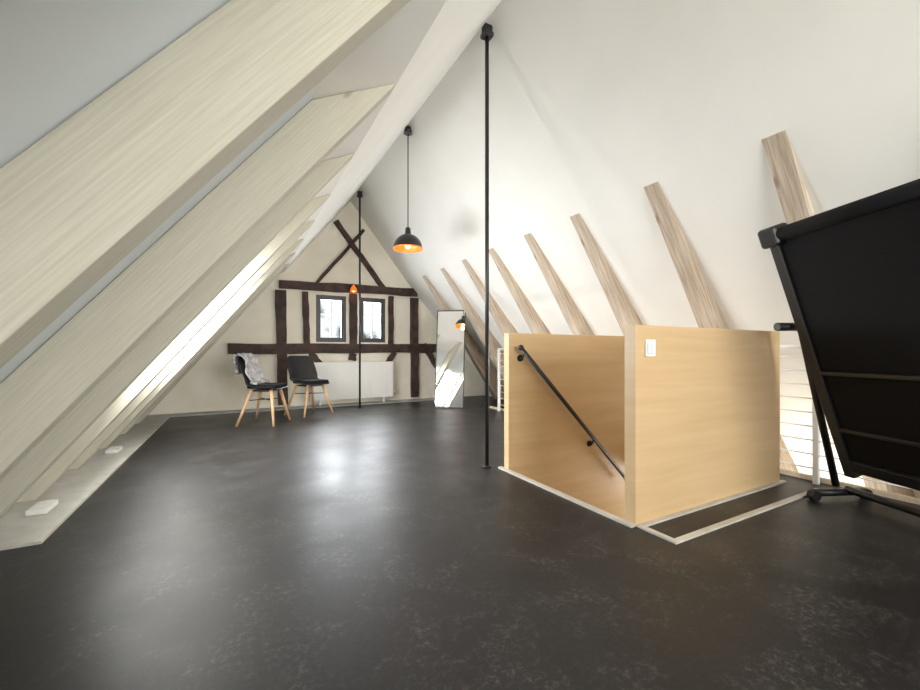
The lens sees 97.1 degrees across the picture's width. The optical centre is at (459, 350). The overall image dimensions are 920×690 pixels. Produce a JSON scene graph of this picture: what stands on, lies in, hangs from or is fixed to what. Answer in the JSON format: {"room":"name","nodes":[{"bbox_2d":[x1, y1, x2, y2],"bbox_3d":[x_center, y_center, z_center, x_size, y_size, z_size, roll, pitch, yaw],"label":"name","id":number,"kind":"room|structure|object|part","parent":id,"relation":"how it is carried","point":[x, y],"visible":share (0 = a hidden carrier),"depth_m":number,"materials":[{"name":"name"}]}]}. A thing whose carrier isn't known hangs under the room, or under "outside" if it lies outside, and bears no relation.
{"room":"attic room","nodes":[
{"label":"attic room","id":0,"kind":"room"},
{"bbox_2d":[0,0,229,167],"bbox_3d":[-0.810,-0.050,0.285,1.725,2.144,0.680,0,0,-29],"label":"sloped ceiling","id":1,"kind":"structure","parent":0,"point":[57,57],"depth_m":0.63,"materials":[{"name":"paint"}]},
{"bbox_2d":[0,87,314,382],"bbox_3d":[-1.185,-0.050,0.969,1.725,2.144,0.880,0,0,-29],"label":"wall","id":2,"kind":"structure","parent":0,"point":[57,324],"depth_m":1.41,"materials":[{"name":"paint"}]},
{"bbox_2d":[148,201,492,414],"bbox_3d":[-1.670,-0.300,7.195,7.600,5.200,0.220,0,0,-29],"label":"wall","id":3,"kind":"structure","parent":0,"point":[211,384],"depth_m":6.67,"materials":[{"name":"beige paint"}]},
{"bbox_2d":[0,414,171,550],"bbox_3d":[-3.231,0.893,3.702,0.500,0.014,4.400,0,0,-29],"label":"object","id":4,"kind":"structure","parent":3,"relation":"attached to","point":[73,487],"depth_m":2.54,"materials":[{"name":"white paint"}]},
{"bbox_2d":[25,499,57,515],"bbox_3d":[-2.325,0.869,2.260,0.090,0.034,0.160,0,0,-29],"label":"socket","id":5,"kind":"object","parent":4,"relation":"on","point":[42,507],"visible":1,"depth_m":2.22,"materials":[{"name":"white plastic"}]},
{"bbox_2d":[105,446,121,453],"bbox_3d":[-3.047,0.869,3.575,0.090,0.034,0.160,0,0,-29],"label":"socket","id":6,"kind":"object","parent":4,"relation":"on","point":[114,449],"visible":1,"depth_m":3.52,"materials":[{"name":"white plastic"}]},
{"bbox_2d":[170,398,433,416],"bbox_3d":[-2.207,0.893,6.614,4.100,0.014,0.280,0,0,-29],"label":"trim","id":7,"kind":"structure","parent":3,"relation":"attached to","point":[420,399],"depth_m":6.37,"materials":[{"name":"white wood"}]},
{"bbox_2d":[316,295,345,341],"bbox_3d":[-2.173,-0.540,6.833,0.490,0.780,0.070,0,0,-29],"label":"window","id":8,"kind":"structure","parent":3,"relation":"in","point":[317,296],"depth_m":6.83,"materials":[{"name":"grey"}]},
{"bbox_3d":[-2.175,-0.540,6.837,0.400,0.690,0.040,0,0,-29],"label":"sash","id":9,"kind":"part","parent":8,"relation":"part of","materials":[{"name":"glass"}]},
{"bbox_3d":[-2.175,-0.540,6.837,0.340,0.630,0.020,0,0,-29],"label":"muntins","id":10,"kind":"part","parent":8,"relation":"part of","materials":[{"name":"white"}]},
{"bbox_2d":[228,220,435,404],"bbox_3d":[-1.896,-0.679,6.910,3.571,3.061,0.059,0,0,-29],"label":"frame","id":11,"kind":"object","parent":3,"relation":"attached to","point":[281,348],"visible":0.9,"depth_m":6.87,"materials":[{"name":"brown wood"}]},
{"bbox_2d":[310,361,395,405],"bbox_3d":[-1.775,0.542,6.878,1.450,0.715,0.114,0,0,-29],"label":"radiator","id":12,"kind":"object","parent":3,"relation":"attached to","point":[343,377],"visible":0.88,"depth_m":6.81,"materials":[{"name":"white metal"}]},
{"bbox_2d":[361,297,384,342],"bbox_3d":[-1.555,-0.540,7.172,0.460,0.780,0.070,0,0,-29],"label":"window","id":13,"kind":"structure","parent":3,"relation":"in","point":[362,298],"depth_m":7.17,"materials":[{"name":"grey"}]},
{"bbox_3d":[-1.557,-0.540,7.177,0.370,0.690,0.040,0,0,-29],"label":"sash","id":14,"kind":"part","parent":13,"relation":"part of","materials":[{"name":"glass"}]},
{"bbox_3d":[-1.557,-0.540,7.177,0.310,0.630,0.020,0,0,-29],"label":"muntins","id":15,"kind":"part","parent":13,"relation":"part of","materials":[{"name":"white"}]},
{"bbox_2d":[350,285,356,291],"bbox_3d":[-1.800,-1.056,6.850,0.120,0.128,0.160,0,0,-29],"label":"wall lamp","id":16,"kind":"object","parent":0,"point":[353,289],"depth_m":6.80,"materials":[{"name":"orange glass"}]},
{"bbox_2d":[281,0,501,272],"bbox_3d":[-0.213,-2.019,2.393,1.469,1.901,9.600,0,0,-29],"label":"ceiling","id":17,"kind":"structure","parent":0,"point":[416,47],"depth_m":2.19,"materials":[{"name":"white paint"}]},
{"bbox_2d":[393,126,422,252],"bbox_3d":[-0.590,-1.847,4.605,0.336,1.385,0.336,0,0,-29],"label":"pendant lamp","id":18,"kind":"object","parent":17,"relation":"hanging from","point":[407,242],"visible":0.99,"depth_m":4.59,"materials":[{"name":"black metal"}]},
{"bbox_3d":[-0.590,-1.280,4.605,0.330,0.250,0.330,0,0,-29],"label":"lamp shade","id":19,"kind":"part","parent":18,"relation":"part of","materials":[{"name":"black plastic"}]},
{"bbox_3d":[-0.590,-1.945,4.605,0.012,1.100,0.012,0,0,-29],"label":"cord","id":20,"kind":"part","parent":18,"relation":"part of","materials":[{"name":"black metal"}]},
{"bbox_2d":[0,395,919,689],"bbox_3d":[0.168,1.000,2.602,6.000,0.200,9.600,0,0,-29],"label":"floor","id":21,"kind":"structure","parent":0,"point":[371,546],"depth_m":1.60,"materials":[{"name":"black concrete"}]},
{"bbox_2d":[17,193,330,501],"bbox_3d":[-1.903,-0.178,2.811,1.944,2.158,0.100,0,0,-29],"label":"rafter","id":22,"kind":"object","parent":21,"relation":"on","point":[123,401],"visible":0.42,"depth_m":2.72,"materials":[{"name":"beige wood"}]},
{"bbox_2d":[0,153,354,517],"bbox_3d":[-1.537,-0.178,2.145,1.944,2.158,0.100,0,0,-29],"label":"rafter","id":23,"kind":"object","parent":21,"relation":"on","point":[95,403],"visible":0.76,"depth_m":2.08,"materials":[{"name":"beige wood"}]},
{"bbox_2d":[67,220,314,469],"bbox_3d":[-2.260,-0.178,3.459,1.944,2.158,0.100,0,0,-29],"label":"rafter","id":24,"kind":"object","parent":21,"relation":"on","point":[214,321],"visible":0.36,"depth_m":3.39,"materials":[{"name":"beige wood"}]},
{"bbox_2d":[0,83,396,480],"bbox_3d":[-1.172,-0.178,1.479,1.944,2.158,0.100,0,0,-29],"label":"rafter","id":25,"kind":"object","parent":21,"relation":"on","point":[36,396],"visible":1,"depth_m":1.48,"materials":[{"name":"beige wood"}]},
{"bbox_2d":[99,238,303,448],"bbox_3d":[-2.611,-0.178,4.099,1.944,2.158,0.100,0,0,-29],"label":"rafter","id":26,"kind":"object","parent":21,"relation":"on","point":[288,252],"visible":0.33,"depth_m":4.04,"materials":[{"name":"beige wood"}]},
{"bbox_2d":[0,0,409,368],"bbox_3d":[-0.748,-0.178,0.707,1.944,2.158,0.100,0,0,-29],"label":"rafter","id":27,"kind":"object","parent":21,"relation":"on","point":[76,202],"visible":1,"depth_m":0.75,"materials":[{"name":"beige wood"}]},
{"bbox_2d":[121,252,295,433],"bbox_3d":[-2.958,-0.178,4.730,1.944,2.158,0.100,0,0,-29],"label":"rafter","id":28,"kind":"object","parent":21,"relation":"on","point":[288,258],"visible":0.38,"depth_m":4.68,"materials":[{"name":"beige wood"}]},
{"bbox_2d":[135,263,288,423],"bbox_3d":[-3.304,-0.178,5.362,1.944,2.158,0.100,0,0,-29],"label":"rafter","id":29,"kind":"object","parent":21,"relation":"on","point":[167,391],"visible":0.3,"depth_m":5.33,"materials":[{"name":"beige wood"}]},
{"bbox_2d":[232,353,290,426],"bbox_3d":[-2.481,0.461,5.070,0.542,0.889,0.505,0,0,-1],"label":"dining chair","id":30,"kind":"object","parent":21,"relation":"on","point":[246,364],"visible":1,"depth_m":4.98,"materials":[{"name":"black plastic"}]},
{"bbox_2d":[232,353,269,384],"bbox_3d":[-2.600,0.216,5.068,0.303,0.400,0.422,0,0,-1],"label":"fur throw","id":31,"kind":"object","parent":30,"relation":"on","point":[246,364],"depth_m":5.03,"materials":[{"name":"grey fur"}]},
{"bbox_2d":[247,383,286,388],"bbox_3d":[-2.403,0.432,5.071,0.360,0.050,0.380,0,0,-1],"label":"cushion","id":32,"kind":"object","parent":30,"relation":"on","point":[268,385],"depth_m":4.92,"materials":[{"name":"black fabric"}]},
{"bbox_2d":[284,355,333,417],"bbox_3d":[-2.156,0.485,5.785,0.485,0.839,0.505,0,0,33],"label":"dining chair","id":33,"kind":"object","parent":21,"relation":"on","point":[302,371],"visible":1,"depth_m":5.81,"materials":[{"name":"black plastic"}]},
{"bbox_2d":[293,379,328,383],"bbox_3d":[-2.114,0.432,5.758,0.360,0.050,0.380,0,0,33],"label":"cushion","id":34,"kind":"object","parent":33,"relation":"on","point":[301,381],"depth_m":5.65,"materials":[{"name":"black fabric"}]},
{"bbox_2d":[357,191,362,407],"bbox_3d":[-1.581,-0.810,6.410,0.080,3.420,0.080,0,0,-29],"label":"support pole","id":35,"kind":"object","parent":21,"relation":"on","point":[359,193],"visible":1,"depth_m":6.39,"materials":[{"name":"black metal"}]},
{"bbox_2d":[434,310,465,407],"bbox_3d":[-0.138,0.119,6.652,0.470,1.566,0.521,0,0,9],"label":"mirror","id":36,"kind":"object","parent":21,"relation":"on","point":[450,335],"visible":0.95,"depth_m":6.51,"materials":[{"name":"silver mirror"}]},
{"bbox_2d":[480,23,493,467],"bbox_3d":[0.209,-0.810,3.150,0.080,3.420,0.080,0,0,-29],"label":"support pole","id":37,"kind":"object","parent":21,"relation":"on","point":[487,34],"visible":1,"depth_m":3.13,"materials":[{"name":"black metal"}]},
{"bbox_2d":[498,466,635,527],"bbox_3d":[0.596,0.894,2.598,0.035,0.012,1.200,0,0,-29],"label":"trim","id":38,"kind":"structure","parent":21,"relation":"on","point":[577,501],"depth_m":2.43,"materials":[{"name":"beige wood"}]},
{"bbox_2d":[498,344,917,490],"bbox_3d":[2.016,0.427,3.475,0.031,0.945,5.980,0,0,-29],"label":"railing","id":39,"kind":"object","parent":21,"relation":"on","point":[815,440],"visible":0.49,"depth_m":2.76,"materials":[{"name":"white metal"}]},
{"bbox_2d":[636,480,818,544],"bbox_3d":[1.614,0.895,2.347,1.510,0.010,0.220,0,0,-29],"label":"trim","id":40,"kind":"structure","parent":21,"relation":"on","point":[644,526],"depth_m":2.21,"materials":[{"name":"beige wood"}]},
{"bbox_2d":[758,179,919,516],"bbox_3d":[2.191,0.074,2.029,0.702,1.652,1.079,0,0,-5],"label":"table","id":41,"kind":"object","parent":21,"relation":"on","point":[849,274],"visible":1,"depth_m":2.15,"materials":[{"name":"black metal"}]},
{"bbox_3d":[2.345,0.859,2.005,0.400,0.081,0.960,0,0,-5],"label":"frame","id":42,"kind":"part","parent":41,"relation":"part of","materials":[{"name":"black metal"}]},
{"bbox_2d":[351,0,919,281],"bbox_3d":[0.957,-2.115,3.035,1.200,1.710,9.600,0,0,-29],"label":"ceiling","id":43,"kind":"structure","parent":0,"point":[593,103],"depth_m":2.88,"materials":[{"name":"white paint"}]},
{"bbox_2d":[407,76,919,497],"bbox_3d":[2.776,0.430,4.035,3.270,3.640,9.600,0,0,-29],"label":"wall","id":44,"kind":"structure","parent":0,"point":[870,145],"depth_m":3.18,"materials":[{"name":"white paint"}]},
{"bbox_2d":[422,275,503,399],"bbox_3d":[0.515,0.314,7.421,2.568,3.161,0.122,0,0,-29],"label":"rafter","id":45,"kind":"object","parent":44,"relation":"attached to","point":[473,350],"visible":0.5,"depth_m":7.26,"materials":[{"name":"beige wood"}]},
{"bbox_2d":[441,268,503,378],"bbox_3d":[0.852,0.314,6.807,2.568,3.161,0.122,0,0,-29],"label":"rafter","id":46,"kind":"object","parent":44,"relation":"attached to","point":[476,321],"visible":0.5,"depth_m":6.45,"materials":[{"name":"beige wood"}]},
{"bbox_2d":[462,259,517,336],"bbox_3d":[1.175,0.314,6.220,2.568,3.161,0.122,0,0,-29],"label":"rafter","id":47,"kind":"object","parent":44,"relation":"attached to","point":[503,323],"visible":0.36,"depth_m":5.79,"materials":[{"name":"beige wood"}]},
{"bbox_2d":[489,248,550,333],"bbox_3d":[1.502,0.314,5.624,2.568,3.161,0.122,0,0,-29],"label":"rafter","id":48,"kind":"object","parent":44,"relation":"attached to","point":[534,322],"visible":0.21,"depth_m":5.20,"materials":[{"name":"beige wood"}]},
{"bbox_2d":[524,233,594,334],"bbox_3d":[1.849,0.314,4.993,2.568,3.161,0.122,0,0,-29],"label":"rafter","id":49,"kind":"object","parent":44,"relation":"attached to","point":[575,320],"visible":0.36,"depth_m":4.57,"materials":[{"name":"beige wood"}]},
{"bbox_2d":[570,213,642,335],"bbox_3d":[2.186,0.314,4.379,2.568,3.161,0.122,0,0,-29],"label":"rafter","id":50,"kind":"object","parent":44,"relation":"attached to","point":[623,310],"visible":0.36,"depth_m":3.94,"materials":[{"name":"beige wood"}]},
{"bbox_2d":[490,406,919,504],"bbox_3d":[2.407,1.015,2.919,0.030,0.290,8.000,0,0,-29],"label":"trim","id":51,"kind":"structure","parent":44,"relation":"attached to","point":[891,495],"depth_m":2.63,"materials":[{"name":"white wood"}]},
{"bbox_2d":[644,182,797,471],"bbox_3d":[2.566,0.314,3.687,2.568,3.161,0.122,0,0,-29],"label":"rafter","id":52,"kind":"object","parent":44,"relation":"attached to","point":[706,311],"visible":0.36,"depth_m":3.26,"materials":[{"name":"beige wood"}]},
{"bbox_2d":[762,130,914,496],"bbox_3d":[2.951,0.314,2.986,2.568,3.161,0.122,0,0,-29],"label":"rafter","id":53,"kind":"object","parent":44,"relation":"attached to","point":[795,202],"visible":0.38,"depth_m":2.45,"materials":[{"name":"beige wood"}]},
{"bbox_3d":[1.214,1.510,2.926,1.325,1.140,1.036,0,0,-29],"label":"staircase","id":54,"kind":"structure","parent":0,"visible":0},
{"bbox_2d":[504,333,624,518],"bbox_3d":[1.004,1.032,3.438,1.490,2.335,0.060,0,0,-29],"label":"panel","id":55,"kind":"object","parent":54,"relation":"attached to","point":[544,443],"visible":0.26,"depth_m":3.35,"materials":[{"name":"brown wood"}]},
{"bbox_2d":[517,345,624,480],"bbox_3d":[0.955,0.555,3.330,1.204,1.204,0.082,0,0,-29],"label":"handrail","id":56,"kind":"object","parent":55,"relation":"attached to","point":[520,347],"visible":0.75,"depth_m":3.25,"materials":[{"name":"black metal"}]},
{"bbox_2d":[625,325,779,523],"bbox_3d":[1.536,1.032,2.469,1.490,2.335,0.070,0,0,-29],"label":"panel","id":57,"kind":"object","parent":54,"relation":"attached to","point":[702,414],"visible":0.59,"depth_m":2.34,"materials":[{"name":"brown wood"}]},
{"bbox_2d":[645,339,655,356],"bbox_3d":[1.000,-0.015,2.127,0.080,0.090,0.014,0,0,-29],"label":"light switch","id":58,"kind":"object","parent":57,"relation":"attached to","point":[650,345],"visible":1,"depth_m":2.12,"materials":[{"name":"white plastic"}]}
]}

